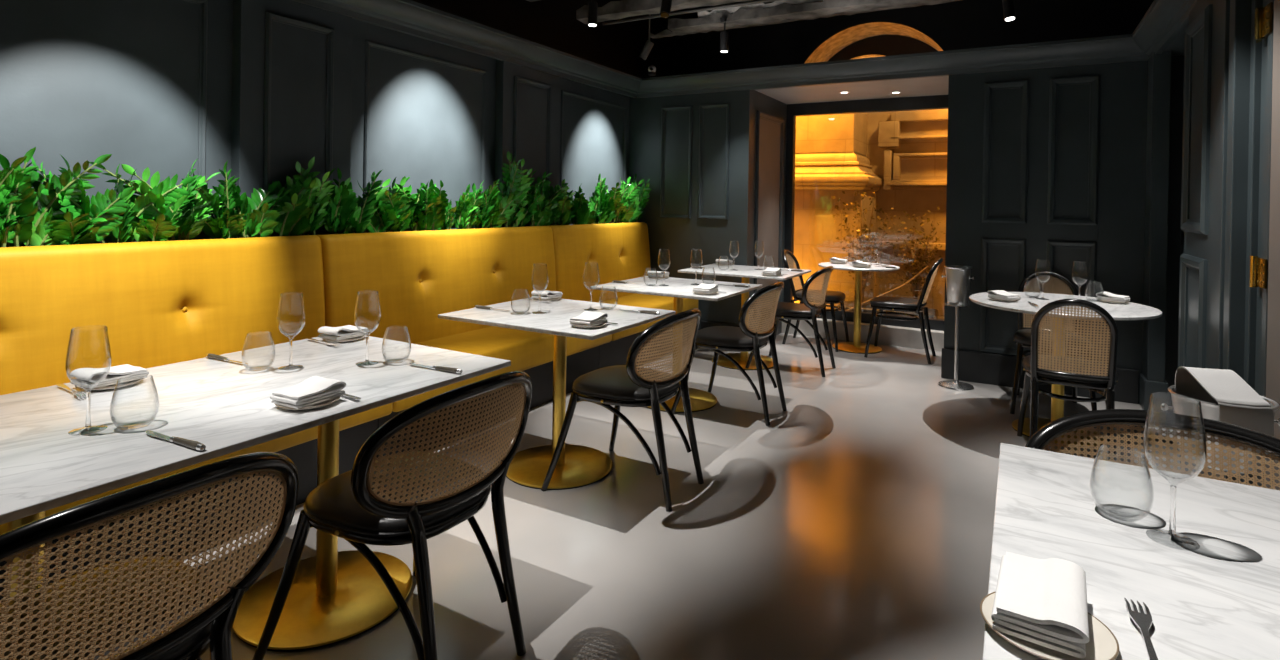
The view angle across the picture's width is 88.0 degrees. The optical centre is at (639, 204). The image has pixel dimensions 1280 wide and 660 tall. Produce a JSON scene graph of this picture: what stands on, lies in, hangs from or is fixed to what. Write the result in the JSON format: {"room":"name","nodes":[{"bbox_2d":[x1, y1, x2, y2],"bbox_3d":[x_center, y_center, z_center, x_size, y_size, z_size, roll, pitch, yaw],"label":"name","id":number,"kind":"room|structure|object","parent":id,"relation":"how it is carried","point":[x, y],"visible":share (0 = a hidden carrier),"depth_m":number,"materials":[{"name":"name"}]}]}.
{"room":"restaurant","nodes":[
{"label":"restaurant","id":0,"kind":"room"},
{"bbox_2d":[0,0,629,246],"bbox_3d":[-2.023,0.029,3.016,0.212,2.405,7.820,1,0,30],"label":"wall","id":1,"kind":"structure","parent":0,"point":[262,87],"depth_m":3.23,"materials":[{"name":"paint"}]},
{"bbox_2d":[412,0,680,77],"bbox_3d":[0.230,-0.382,2.751,4.650,3.300,9.600,1,0,30],"label":"wall","id":2,"kind":"structure","parent":0,"point":[554,24],"depth_m":5.81,"materials":[{"name":"black paint"}]},
{"bbox_2d":[292,0,1197,97],"bbox_3d":[-0.258,-1.073,1.962,3.945,0.165,7.740,1,0,30],"label":"trim","id":3,"kind":"structure","parent":2,"relation":"attached to","point":[1164,20],"depth_m":4.68,"materials":[{"name":"paint"}]},
{"bbox_2d":[177,333,1180,659],"bbox_3d":[0.386,1.274,2.224,5.100,0.001,8.850,1,0,30],"label":"floor","id":4,"kind":"structure","parent":0,"point":[857,523],"depth_m":2.56,"materials":[{"name":"grey concrete"}]},
{"bbox_2d":[0,452,298,659],"bbox_3d":[-1.036,0.856,1.231,0.585,0.810,0.620,1,0,30],"label":"cane chair","id":5,"kind":"object","parent":4,"relation":"on","point":[150,607],"visible":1,"depth_m":1.13,"materials":[{"name":"black wicker"}]},
{"bbox_2d":[0,235,391,601],"bbox_3d":[-1.837,0.696,2.359,0.600,1.085,1.862,1,0,30],"label":"banquette","id":6,"kind":"object","parent":4,"relation":"on","point":[160,303],"visible":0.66,"depth_m":2.59,"materials":[{"name":"yellow fabric"}]},
{"bbox_2d":[0,403,391,534],"bbox_3d":[-1.789,0.862,2.331,0.485,0.175,1.856,1,0,30],"label":"seat cushion","id":7,"kind":"object","parent":6,"relation":"on","point":[297,438],"depth_m":2.53,"materials":[{"name":"yellow fabric"}]},
{"bbox_2d":[0,336,510,651],"bbox_3d":[-1.180,0.882,1.792,0.865,0.740,1.480,1,0,30],"label":"dining table","id":8,"kind":"object","parent":4,"relation":"on","point":[334,597],"visible":0.84,"depth_m":1.80,"materials":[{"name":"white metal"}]},
{"bbox_2d":[56,384,85,398],"bbox_3d":[-1.524,0.497,1.777,0.204,0.008,0.025,1,0,34],"label":"fork","id":9,"kind":"object","parent":8,"relation":"on","point":[63,386],"visible":0.8,"depth_m":1.77,"materials":[{"name":"metal"}]},
{"bbox_2d":[65,326,111,431],"bbox_3d":[-1.250,0.395,1.502,0.081,0.232,0.081,1,0,30],"label":"wine glass","id":10,"kind":"object","parent":8,"relation":"on","point":[88,393],"visible":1,"depth_m":1.50,"materials":[{"name":"clear glass"}]},
{"bbox_2d":[75,378,143,389],"bbox_3d":[-1.486,0.500,1.859,0.153,0.013,0.153,1,0,30],"label":"plate","id":11,"kind":"object","parent":8,"relation":"on","point":[128,383],"visible":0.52,"depth_m":1.82,"materials":[{"name":"beige ceramic"}]},
{"bbox_2d":[70,364,148,388],"bbox_3d":[-1.486,0.473,1.857,0.106,0.041,0.143,1,0,26],"label":"napkin","id":12,"kind":"object","parent":11,"relation":"on","point":[85,376],"visible":0.94,"depth_m":1.83,"materials":[{"name":"white fabric"}]},
{"bbox_2d":[110,376,159,429],"bbox_3d":[-1.166,0.457,1.530,0.092,0.112,0.092,1,0,30],"label":"tumbler","id":13,"kind":"object","parent":8,"relation":"on","point":[127,376],"visible":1,"depth_m":1.51,"materials":[{"name":"clear glass"}]},
{"bbox_2d":[146,430,205,450],"bbox_3d":[-1.015,0.508,1.439,0.220,0.017,0.017,1,0,27],"label":"knife","id":14,"kind":"object","parent":8,"relation":"on","point":[195,445],"visible":1,"depth_m":1.42,"materials":[{"name":"metal"}]},
{"bbox_2d":[206,353,247,364],"bbox_3d":[-1.333,0.499,2.140,0.220,0.017,0.017,1,0,27],"label":"knife","id":15,"kind":"object","parent":8,"relation":"on","point":[208,355],"visible":0.97,"depth_m":2.15,"materials":[{"name":"metal"}]},
{"bbox_2d":[241,331,275,370],"bbox_3d":[-1.180,0.454,2.049,0.092,0.112,0.092,1,0,30],"label":"tumbler","id":16,"kind":"object","parent":8,"relation":"on","point":[261,369],"visible":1,"depth_m":2.04,"materials":[{"name":"clear glass"}]},
{"bbox_2d":[277,293,305,367],"bbox_3d":[-1.094,0.395,2.076,0.081,0.232,0.081,1,0,30],"label":"wine glass","id":17,"kind":"object","parent":8,"relation":"on","point":[290,340],"visible":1,"depth_m":2.07,"materials":[{"name":"clear glass"}]},
{"bbox_2d":[275,397,339,409],"bbox_3d":[-0.862,0.510,1.720,0.153,0.013,0.153,1,0,30],"label":"plate","id":18,"kind":"object","parent":8,"relation":"on","point":[324,403],"visible":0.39,"depth_m":1.68,"materials":[{"name":"beige ceramic"}]},
{"bbox_2d":[270,376,345,408],"bbox_3d":[-0.861,0.484,1.722,0.106,0.041,0.143,1,0,26],"label":"napkin","id":19,"kind":"object","parent":18,"relation":"on","point":[315,389],"visible":1,"depth_m":1.70,"materials":[{"name":"white fabric"}]},
{"bbox_2d":[322,335,365,341],"bbox_3d":[-1.117,0.502,2.501,0.153,0.013,0.153,1,0,30],"label":"plate","id":20,"kind":"object","parent":8,"relation":"on","point":[358,337],"visible":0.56,"depth_m":2.45,"materials":[{"name":"beige ceramic"}]},
{"bbox_2d":[318,325,368,339],"bbox_3d":[-1.118,0.475,2.499,0.106,0.041,0.143,1,0,26],"label":"napkin","id":21,"kind":"object","parent":20,"relation":"on","point":[348,331],"visible":0.98,"depth_m":2.46,"materials":[{"name":"white fabric"}]},
{"bbox_2d":[354,291,380,362],"bbox_3d":[-0.882,0.398,2.144,0.081,0.232,0.081,1,0,30],"label":"wine glass","id":22,"kind":"object","parent":8,"relation":"on","point":[367,337],"visible":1,"depth_m":2.14,"materials":[{"name":"glass"}]},
{"bbox_2d":[409,363,461,373],"bbox_3d":[-0.647,0.510,2.081,0.220,0.017,0.017,1,0,27],"label":"knife","id":23,"kind":"object","parent":8,"relation":"on","point":[446,369],"visible":1,"depth_m":2.06,"materials":[{"name":"metal"}]},
{"bbox_2d":[252,371,531,659],"bbox_3d":[-0.649,0.859,1.867,0.585,0.810,0.620,1,0,30],"label":"cane chair","id":24,"kind":"object","parent":4,"relation":"on","point":[415,496],"visible":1,"depth_m":1.70,"materials":[{"name":"black wood"}]},
{"bbox_2d":[317,226,611,458],"bbox_3d":[-0.908,0.701,3.978,0.600,1.085,1.862,1,0,30],"label":"banquette","id":25,"kind":"object","parent":4,"relation":"on","point":[418,276],"visible":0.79,"depth_m":3.83,"materials":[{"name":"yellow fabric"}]},
{"bbox_2d":[392,326,611,411],"bbox_3d":[-0.861,0.867,3.950,0.485,0.175,1.856,1,0,30],"label":"seat cushion","id":26,"kind":"object","parent":25,"relation":"on","point":[525,350],"depth_m":3.81,"materials":[{"name":"yellow fabric"}]},
{"bbox_2d":[438,297,675,489],"bbox_3d":[-0.386,0.886,3.175,0.865,0.740,0.735,1,0,30],"label":"dining table","id":27,"kind":"object","parent":4,"relation":"on","point":[577,466],"visible":0.8,"depth_m":3.14,"materials":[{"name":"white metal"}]},
{"bbox_2d":[534,297,561,300],"bbox_3d":[-0.501,0.505,3.576,0.153,0.013,0.153,1,0,30],"label":"plate","id":28,"kind":"object","parent":27,"relation":"on","point":[557,298],"visible":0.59,"depth_m":3.52,"materials":[{"name":"beige ceramic"}]},
{"bbox_2d":[531,290,562,298],"bbox_3d":[-0.501,0.479,3.575,0.106,0.041,0.143,1,0,26],"label":"napkin","id":29,"kind":"object","parent":28,"relation":"on","point":[546,294],"visible":0.98,"depth_m":3.53,"materials":[{"name":"white fabric"}]},
{"bbox_2d":[573,322,605,327],"bbox_3d":[-0.220,0.514,2.839,0.153,0.013,0.153,1,0,30],"label":"plate","id":30,"kind":"object","parent":27,"relation":"on","point":[602,324],"visible":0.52,"depth_m":2.78,"materials":[{"name":"beige ceramic"}]},
{"bbox_2d":[569,311,607,326],"bbox_3d":[-0.219,0.488,2.841,0.106,0.041,0.143,1,0,26],"label":"napkin","id":31,"kind":"object","parent":30,"relation":"on","point":[587,318],"visible":1,"depth_m":2.81,"materials":[{"name":"white fabric"}]},
{"bbox_2d":[541,308,703,511],"bbox_3d":[-0.037,0.862,3.015,0.585,0.810,0.620,1,0,30],"label":"cane chair","id":32,"kind":"object","parent":4,"relation":"on","point":[628,385],"visible":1,"depth_m":2.85,"materials":[{"name":"black wood"}]},
{"bbox_2d":[549,222,697,368],"bbox_3d":[-0.086,0.706,5.411,0.600,1.085,1.434,1,0,30],"label":"banquette","id":33,"kind":"object","parent":4,"relation":"on","point":[621,251],"visible":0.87,"depth_m":5.33,"materials":[{"name":"yellow fabric"}]},
{"bbox_2d":[598,294,697,340],"bbox_3d":[-0.039,0.872,5.383,0.485,0.175,1.428,1,0,30],"label":"seat cushion","id":34,"kind":"object","parent":33,"relation":"on","point":[637,300],"depth_m":5.38,"materials":[{"name":"yellow fabric"}]},
{"bbox_2d":[590,276,761,412],"bbox_3d":[0.243,0.890,4.273,0.865,0.740,0.750,1,0,30],"label":"dining table","id":35,"kind":"object","parent":4,"relation":"on","point":[678,288],"visible":0.52,"depth_m":4.18,"materials":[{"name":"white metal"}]},
{"bbox_2d":[693,291,718,294],"bbox_3d":[0.387,0.518,3.898,0.153,0.013,0.153,1,0,30],"label":"plate","id":36,"kind":"object","parent":35,"relation":"on","point":[693,291],"visible":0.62,"depth_m":3.84,"materials":[{"name":"beige ceramic"}]},
{"bbox_2d":[693,283,718,293],"bbox_3d":[0.388,0.491,3.899,0.106,0.041,0.143,1,0,26],"label":"napkin","id":37,"kind":"object","parent":36,"relation":"on","point":[702,288],"visible":1,"depth_m":3.87,"materials":[{"name":"white fabric"}]},
{"bbox_3d":[0.131,0.509,4.678,0.153,0.013,0.153,1,0,30],"label":"plate","id":38,"kind":"object","parent":35,"relation":"on","visible":0},
{"bbox_2d":[647,271,668,276],"bbox_3d":[0.131,0.483,4.676,0.106,0.041,0.143,1,0,26],"label":"napkin","id":39,"kind":"object","parent":38,"relation":"on","point":[651,273],"visible":0.92,"depth_m":4.62,"materials":[{"name":"white fabric"}]},
{"bbox_2d":[671,282,786,425],"bbox_3d":[0.580,0.865,4.091,0.585,0.810,0.620,1,0,30],"label":"cane chair","id":40,"kind":"object","parent":4,"relation":"on","point":[741,338],"visible":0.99,"depth_m":3.92,"materials":[{"name":"black wood"}]},
{"bbox_2d":[678,264,810,369],"bbox_3d":[0.842,0.894,5.318,0.865,0.740,0.710,1,0,30],"label":"dining table","id":41,"kind":"object","parent":4,"relation":"on","point":[746,272],"visible":0.74,"depth_m":5.24,"materials":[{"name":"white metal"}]},
{"bbox_3d":[0.983,0.521,4.939,0.153,0.013,0.153,1,0,30],"label":"plate","id":42,"kind":"object","parent":41,"relation":"on","visible":0},
{"bbox_2d":[762,267,780,274],"bbox_3d":[0.985,0.495,4.940,0.106,0.041,0.143,1,0,26],"label":"napkin","id":43,"kind":"object","parent":42,"relation":"on","point":[768,271],"visible":1,"depth_m":4.91,"materials":[{"name":"white fabric"}]},
{"bbox_2d":[745,266,835,376],"bbox_3d":[1.202,0.869,5.175,0.585,0.810,0.620,1,0,30],"label":"cane chair","id":44,"kind":"object","parent":4,"relation":"on","point":[807,311],"visible":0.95,"depth_m":4.99,"materials":[{"name":"black wood"}]},
{"bbox_2d":[782,249,848,351],"bbox_3d":[1.584,0.847,6.063,0.570,0.854,0.455,1,0,30],"label":"cane chair","id":45,"kind":"object","parent":4,"relation":"on","point":[832,297],"visible":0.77,"depth_m":6.01,"materials":[{"name":"black wood"}]},
{"bbox_2d":[818,262,899,353],"bbox_3d":[1.934,0.908,5.885,0.690,0.740,0.690,1,0,30],"label":"round table","id":46,"kind":"object","parent":4,"relation":"on","point":[856,346],"visible":0.73,"depth_m":5.86,"materials":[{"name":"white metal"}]},
{"bbox_3d":[1.912,0.531,5.703,0.153,0.013,0.153,1,0,30],"label":"plate","id":47,"kind":"object","parent":46,"relation":"on","visible":0},
{"bbox_2d":[852,261,871,266],"bbox_3d":[1.911,0.505,5.704,0.143,0.041,0.106,1,0,39],"label":"napkin","id":48,"kind":"object","parent":47,"relation":"on","point":[854,263],"visible":1,"depth_m":5.68,"materials":[{"name":"white fabric"}]},
{"bbox_2d":[864,258,942,363],"bbox_3d":[2.244,0.860,5.604,0.570,0.854,0.455,1,0,30],"label":"cane chair","id":49,"kind":"object","parent":4,"relation":"on","point":[888,303],"visible":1,"depth_m":5.50,"materials":[{"name":"black wood"}]},
{"bbox_2d":[938,302,973,390],"bbox_3d":[2.244,0.997,4.693,0.234,0.585,0.234,1,0,30],"label":"stand","id":50,"kind":"object","parent":4,"relation":"on","point":[956,385],"visible":0.86,"depth_m":4.68,"materials":[{"name":"metal"}]},
{"bbox_2d":[944,302,970,306],"bbox_3d":[2.248,0.709,4.691,0.172,0.010,0.172,1,0,30],"label":"tray","id":51,"kind":"object","parent":50,"relation":"on","point":[946,303],"depth_m":4.64,"materials":[{"name":"metal"}]},
{"bbox_2d":[941,265,974,305],"bbox_3d":[2.250,0.570,4.691,0.180,0.267,0.180,1,0,-18],"label":"bucket","id":52,"kind":"object","parent":50,"relation":"on","point":[958,278],"visible":1,"depth_m":4.63,"materials":[{"name":"metal"}]},
{"bbox_2d":[1010,271,1096,413],"bbox_3d":[2.626,0.873,4.241,0.455,0.854,0.570,1,0,27],"label":"cane chair","id":53,"kind":"object","parent":4,"relation":"on","point":[1022,337],"visible":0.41,"depth_m":4.34,"materials":[{"name":"black wood"}]},
{"bbox_2d":[969,292,1162,446],"bbox_3d":[2.377,0.926,3.764,0.920,0.740,0.920,1,0,30],"label":"round table","id":54,"kind":"object","parent":4,"relation":"on","point":[1126,311],"visible":0.43,"depth_m":3.73,"materials":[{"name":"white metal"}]},
{"bbox_2d":[989,297,1017,301],"bbox_3d":[2.095,0.545,3.811,0.153,0.013,0.153,1,0,30],"label":"plate","id":55,"kind":"object","parent":54,"relation":"on","point":[989,297],"visible":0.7,"depth_m":3.75,"materials":[{"name":"beige ceramic"}]},
{"bbox_2d":[987,290,1020,299],"bbox_3d":[2.095,0.519,3.813,0.106,0.041,0.143,1,0,-22],"label":"napkin","id":56,"kind":"object","parent":55,"relation":"on","point":[998,294],"visible":1,"depth_m":3.79,"materials":[{"name":"white fabric"}]},
{"bbox_2d":[1097,299,1129,303],"bbox_3d":[2.722,0.555,3.809,0.153,0.013,0.153,1,0,30],"label":"plate","id":57,"kind":"object","parent":54,"relation":"on","point":[1115,302],"visible":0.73,"depth_m":3.76,"materials":[{"name":"beige ceramic"}]},
{"bbox_2d":[1096,292,1129,301],"bbox_3d":[2.721,0.528,3.810,0.106,0.041,0.143,1,0,-39],"label":"napkin","id":58,"kind":"object","parent":57,"relation":"on","point":[1108,296],"visible":0.98,"depth_m":3.79,"materials":[{"name":"white fabric"}]},
{"bbox_2d":[1017,299,1118,460],"bbox_3d":[2.181,0.871,3.360,0.455,0.854,0.570,1,0,30],"label":"cane chair","id":59,"kind":"object","parent":4,"relation":"on","point":[1041,369],"visible":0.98,"depth_m":3.20,"materials":[{"name":"black wicker"}]},
{"bbox_2d":[982,443,1279,659],"bbox_3d":[0.932,0.919,0.961,0.750,0.740,0.860,1,0,30],"label":"dining table","id":60,"kind":"object","parent":4,"relation":"on","point":[1218,600],"visible":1,"depth_m":1.05,"materials":[{"name":"white stone"}]},
{"bbox_2d":[980,591,1118,659],"bbox_3d":[0.515,0.537,0.839,0.150,0.013,0.150,1,0,30],"label":"plate","id":61,"kind":"object","parent":60,"relation":"on","point":[1103,644],"visible":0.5,"depth_m":0.81,"materials":[{"name":"beige ceramic"}]},
{"bbox_2d":[991,551,1088,657],"bbox_3d":[0.526,0.513,0.870,0.102,0.037,0.171,1,0,33],"label":"napkin","id":62,"kind":"object","parent":61,"relation":"on","point":[1043,602],"visible":1,"depth_m":0.83,"materials":[{"name":"white fabric"}]},
{"bbox_2d":[1090,445,1153,521],"bbox_3d":[0.848,0.490,1.167,0.092,0.112,0.092,1,0,30],"label":"tumbler","id":63,"kind":"object","parent":60,"relation":"on","point":[1101,445],"visible":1,"depth_m":1.15,"materials":[{"name":"clear glass"}]},
{"bbox_2d":[1124,597,1157,659],"bbox_3d":[0.625,0.536,0.814,0.025,0.008,0.204,1,0,29],"label":"fork","id":64,"kind":"object","parent":60,"relation":"on","point":[1142,620],"visible":1,"depth_m":0.85,"materials":[{"name":"metal"}]},
{"bbox_2d":[1143,392,1206,549],"bbox_3d":[0.871,0.431,1.081,0.081,0.232,0.081,1,0,30],"label":"wine glass","id":65,"kind":"object","parent":60,"relation":"on","point":[1172,525],"visible":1,"depth_m":1.08,"materials":[{"name":"clear glass"}]},
{"bbox_2d":[1025,409,1279,490],"bbox_3d":[1.101,0.889,1.305,0.620,0.810,0.585,1,0,30],"label":"cane chair","id":66,"kind":"object","parent":4,"relation":"on","point":[1231,434],"visible":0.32,"depth_m":1.53,"materials":[{"name":"brown wicker"}]},
{"bbox_2d":[1188,460,1251,478],"bbox_3d":[1.648,1.013,1.887,0.234,0.565,0.234,1,0,30],"label":"stand","id":67,"kind":"object","parent":4,"relation":"on","point":[1241,474],"visible":0.02,"depth_m":1.84,"materials":[{"name":"metal"}]},
{"bbox_2d":[1161,385,1279,473],"bbox_3d":[1.654,0.636,1.885,0.240,0.187,0.240,1,0,-15],"label":"bucket","id":68,"kind":"object","parent":67,"relation":"on","point":[1183,405],"visible":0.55,"depth_m":1.84,"materials":[{"name":"metal"}]},
{"bbox_2d":[1175,366,1273,452],"bbox_3d":[1.643,0.569,1.867,0.130,0.181,0.222,1,0,10],"label":"napkin","id":69,"kind":"object","parent":68,"relation":"on","point":[1239,404],"visible":0.75,"depth_m":1.82,"materials":[{"name":"white fabric"}]},
{"bbox_3d":[-1.771,0.699,3.192,0.105,1.070,6.980,1,0,30],"label":"planter box","id":70,"kind":"object","parent":4,"relation":"on","visible":0},
{"bbox_2d":[0,147,111,246],"bbox_3d":[-2.219,-0.004,2.293,0.200,0.404,0.596,1,0,30],"label":"plant","id":71,"kind":"object","parent":70,"relation":"on","point":[21,218],"visible":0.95,"depth_m":2.36,"materials":[{"name":"green plant"}]},
{"bbox_2d":[8,155,196,244],"bbox_3d":[-2.091,0.005,2.558,0.158,0.387,0.659,1,0,30],"label":"plant","id":72,"kind":"object","parent":70,"relation":"on","point":[92,221],"visible":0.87,"depth_m":2.56,"materials":[{"name":"green plant"}]},
{"bbox_2d":[89,160,229,241],"bbox_3d":[-1.938,-0.003,2.761,0.221,0.405,0.606,1,0,30],"label":"plant","id":73,"kind":"object","parent":70,"relation":"in","point":[184,218],"visible":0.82,"depth_m":2.75,"materials":[{"name":"green plant"}]},
{"bbox_2d":[182,160,294,238],"bbox_3d":[-1.800,0.002,3.052,0.172,0.397,0.558,1,0,30],"label":"plant","id":74,"kind":"object","parent":70,"relation":"on","point":[243,216],"visible":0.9,"depth_m":3.01,"materials":[{"name":"green plant"}]},
{"bbox_2d":[273,157,334,235],"bbox_3d":[-1.663,-0.020,3.275,0.186,0.442,0.276,1,0,30],"label":"plant","id":75,"kind":"object","parent":70,"relation":"on","point":[304,213],"visible":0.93,"depth_m":3.24,"materials":[{"name":"green plant"}]},
{"bbox_2d":[323,168,389,233],"bbox_3d":[-1.504,0.003,3.551,0.188,0.399,0.441,1,0,30],"label":"plant","id":76,"kind":"object","parent":70,"relation":"on","point":[346,213],"visible":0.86,"depth_m":3.47,"materials":[{"name":"green plant"}]},
{"bbox_2d":[357,172,416,232],"bbox_3d":[-1.405,0.009,3.744,0.170,0.388,0.420,1,0,30],"label":"plant","id":77,"kind":"object","parent":70,"relation":"on","point":[393,212],"visible":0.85,"depth_m":3.73,"materials":[{"name":"green plant"}]},
{"bbox_2d":[396,179,448,230],"bbox_3d":[-1.287,0.024,3.891,0.228,0.359,0.377,1,0,30],"label":"plant","id":78,"kind":"object","parent":70,"relation":"in","point":[429,213],"visible":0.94,"depth_m":3.94,"materials":[{"name":"green plant"}]},
{"bbox_2d":[421,180,484,229],"bbox_3d":[-1.127,0.019,4.225,0.172,0.372,0.632,1,0,30],"label":"plant","id":79,"kind":"object","parent":70,"relation":"on","point":[463,216],"visible":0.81,"depth_m":4.22,"materials":[{"name":"green plant"}]},
{"bbox_2d":[469,179,522,228],"bbox_3d":[-0.941,0.012,4.493,0.228,0.387,0.547,1,0,30],"label":"plant","id":80,"kind":"object","parent":70,"relation":"in","point":[494,216],"visible":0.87,"depth_m":4.41,"materials":[{"name":"green plant"}]},
{"bbox_2d":[497,151,551,226],"bbox_3d":[-0.778,-0.080,4.702,0.300,0.574,0.568,1,0,30],"label":"plant","id":81,"kind":"object","parent":70,"relation":"in","point":[515,182],"visible":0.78,"depth_m":4.62,"materials":[{"name":"green plant"}]},
{"bbox_2d":[525,172,567,225],"bbox_3d":[-0.745,-0.023,4.883,0.200,0.460,0.564,1,0,30],"label":"plant","id":82,"kind":"object","parent":70,"relation":"on","point":[545,214],"visible":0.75,"depth_m":4.92,"materials":[{"name":"green plant"}]},
{"bbox_2d":[537,179,575,225],"bbox_3d":[-0.607,0.004,5.092,0.212,0.408,0.624,1,0,30],"label":"plant","id":83,"kind":"object","parent":70,"relation":"on","point":[563,216],"visible":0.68,"depth_m":5.10,"materials":[{"name":"green plant"}]},
{"bbox_2d":[569,185,595,224],"bbox_3d":[-0.487,0.013,5.327,0.187,0.390,0.356,1,0,30],"label":"plant","id":84,"kind":"object","parent":70,"relation":"on","point":[583,214],"visible":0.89,"depth_m":5.32,"materials":[{"name":"green plant"}]},
{"bbox_2d":[588,174,617,223],"bbox_3d":[-0.282,-0.027,5.687,0.182,0.474,0.426,1,0,30],"label":"plant","id":85,"kind":"object","parent":70,"relation":"on","point":[600,202],"visible":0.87,"depth_m":5.61,"materials":[{"name":"green plant"}]},
{"bbox_2d":[600,177,643,222],"bbox_3d":[-0.154,-0.025,5.818,0.273,0.472,0.530,1,0,30],"label":"plant","id":86,"kind":"object","parent":70,"relation":"in","point":[623,200],"visible":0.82,"depth_m":5.88,"materials":[{"name":"green plant"}]},
{"bbox_2d":[620,174,651,222],"bbox_3d":[-0.025,-0.044,6.050,0.267,0.512,0.339,1,0,30],"label":"plant","id":87,"kind":"object","parent":70,"relation":"in","point":[641,199],"visible":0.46,"depth_m":6.10,"materials":[{"name":"green plant"}]},
{"bbox_2d":[527,0,959,38],"bbox_3d":[0.596,-1.794,2.488,5.300,0.661,9.700,1,0,30],"label":"ceiling","id":88,"kind":"structure","parent":0,"point":[686,16],"depth_m":5.20,"materials":[{"name":"black paint"}]},
{"bbox_2d":[588,0,597,25],"bbox_3d":[-0.327,-1.490,4.608,0.068,0.483,0.100,1,0,30],"label":"spotlight","id":89,"kind":"object","parent":88,"relation":"hanging from","point":[592,5],"visible":1,"depth_m":4.58,"materials":[{"name":"black metal"}]},
{"bbox_2d":[639,14,653,59],"bbox_3d":[0.058,-1.478,5.607,0.130,0.506,0.100,1,0,30],"label":"spotlight","id":90,"kind":"object","parent":88,"relation":"hanging from","point":[648,45],"visible":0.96,"depth_m":5.58,"materials":[{"name":"black metal"}]},
{"bbox_2d":[660,0,671,17],"bbox_3d":[0.180,-1.485,4.440,0.068,0.474,0.135,1,0,20],"label":"spotlight","id":91,"kind":"object","parent":88,"relation":"hanging from","point":[665,9],"visible":1,"depth_m":4.40,"materials":[{"name":"black metal"}]},
{"bbox_2d":[720,17,728,52],"bbox_3d":[0.688,-1.381,5.397,0.068,0.268,0.100,1,0,30],"label":"spotlight","id":92,"kind":"object","parent":88,"relation":"hanging from","point":[724,36],"visible":1,"depth_m":5.37,"materials":[{"name":"black metal"}]},
{"bbox_2d":[1002,0,1015,20],"bbox_3d":[2.405,-1.340,4.315,0.081,0.282,0.100,1,0,30],"label":"spotlight","id":93,"kind":"object","parent":88,"relation":"hanging from","point":[1009,13],"visible":1,"depth_m":4.28,"materials":[{"name":"black metal"}]},
{"bbox_2d":[751,90,786,327],"bbox_3d":[1.212,0.084,6.302,0.145,2.360,1.060,1,0,30],"label":"wall","id":94,"kind":"structure","parent":0,"point":[770,114],"depth_m":6.17,"materials":[{"name":"paint"}]},
{"bbox_2d":[784,56,947,330],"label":"window","id":95,"kind":"structure","parent":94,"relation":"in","point":[936,101],"depth_m":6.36,"materials":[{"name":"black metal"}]},
{"bbox_2d":[756,76,948,103],"bbox_3d":[1.947,-1.032,5.884,1.560,0.080,1.060,1,0,30],"label":"ceiling","id":96,"kind":"structure","parent":0,"point":[929,86],"depth_m":5.78,"materials":[{"name":"grey paint"}]},
{"bbox_2d":[628,51,1183,412],"bbox_3d":[1.700,0.075,5.218,4.240,2.405,0.335,1,0,30],"label":"wall","id":97,"kind":"structure","parent":0,"point":[1080,164],"depth_m":4.67,"materials":[{"name":"paint"}]},
{"bbox_2d":[782,318,943,350],"bbox_3d":[2.106,1.196,6.235,1.560,0.165,0.180,1,0,30],"label":"trim","id":98,"kind":"structure","parent":97,"relation":"attached to","point":[908,337],"depth_m":6.07,"materials":[{"name":"white paint"}]},
{"bbox_2d":[701,321,1139,403],"bbox_3d":[1.911,1.171,5.131,3.150,0.220,0.030,1,0,30],"label":"baseboard","id":99,"kind":"structure","parent":97,"relation":"attached to","point":[978,367],"depth_m":4.75,"materials":[{"name":"black wood"}]},
{"bbox_2d":[673,0,1153,74],"bbox_3d":[2.469,-1.548,6.566,4.500,0.940,0.600,1,0,30],"label":"ceiling","id":100,"kind":"structure","parent":0,"point":[962,24],"depth_m":6.31,"materials":[{"name":"black paint"}]},
{"bbox_2d":[1164,25,1188,255],"bbox_3d":[2.740,0.104,2.936,0.365,2.405,3.220,1,0,30],"label":"wall","id":101,"kind":"structure","parent":0,"point":[1177,46],"depth_m":4.07,"materials":[{"name":"paint"}]},
{"bbox_2d":[1178,0,1222,478],"bbox_3d":[2.525,0.169,2.972,0.067,2.248,0.660,1,0,30],"label":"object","id":102,"kind":"structure","parent":101,"relation":"in","point":[1203,35],"depth_m":2.95,"materials":[{"name":"paint"}]},
{"bbox_2d":[1213,0,1273,485],"bbox_3d":[2.263,0.171,2.448,0.105,2.262,0.500,1,0,30],"label":"trim","id":103,"kind":"structure","parent":101,"relation":"attached to","point":[1248,25],"depth_m":2.49,"materials":[{"name":"paint"}]},
{"bbox_2d":[1265,0,1279,489],"bbox_3d":[1.967,0.166,1.955,0.043,2.248,0.510,1,0,30],"label":"door","id":104,"kind":"structure","parent":101,"relation":"in","point":[1273,315],"depth_m":2.14,"materials":[{"name":"beige paint"}]},
{"label":"outside","id":105,"kind":"structure","parent":0,"visible":0},
{"bbox_3d":[3.271,1.410,8.264,8.500,0.150,4.400,1,0,30],"label":"pavement","id":106,"kind":"object","parent":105,"visible":0},
{"bbox_2d":[837,301,937,318],"bbox_3d":[2.695,1.227,7.252,1.000,0.210,0.430,1,0,30],"label":"planter box","id":107,"kind":"object","parent":106,"relation":"on","point":[932,313],"visible":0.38,"depth_m":7.14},
{"bbox_2d":[832,182,895,305],"bbox_3d":[2.460,0.396,7.347,0.685,1.444,0.442,1,0,30],"label":"shrub","id":108,"kind":"object","parent":107,"relation":"on","point":[864,256],"visible":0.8,"depth_m":7.32,"materials":[{"name":"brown plant"}]},
{"bbox_2d":[875,206,945,298],"bbox_3d":[2.927,0.566,7.136,0.763,1.121,0.390,1,0,30],"label":"shrub","id":109,"kind":"object","parent":107,"relation":"on","point":[915,284],"visible":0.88,"depth_m":7.10,"materials":[{"name":"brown plant"}]},
{"bbox_2d":[848,266,927,310],"bbox_3d":[2.567,0.892,6.936,0.831,0.554,0.046,1,0,28],"label":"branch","id":110,"kind":"object","parent":106,"relation":"on","point":[925,268],"visible":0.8,"depth_m":6.86,"materials":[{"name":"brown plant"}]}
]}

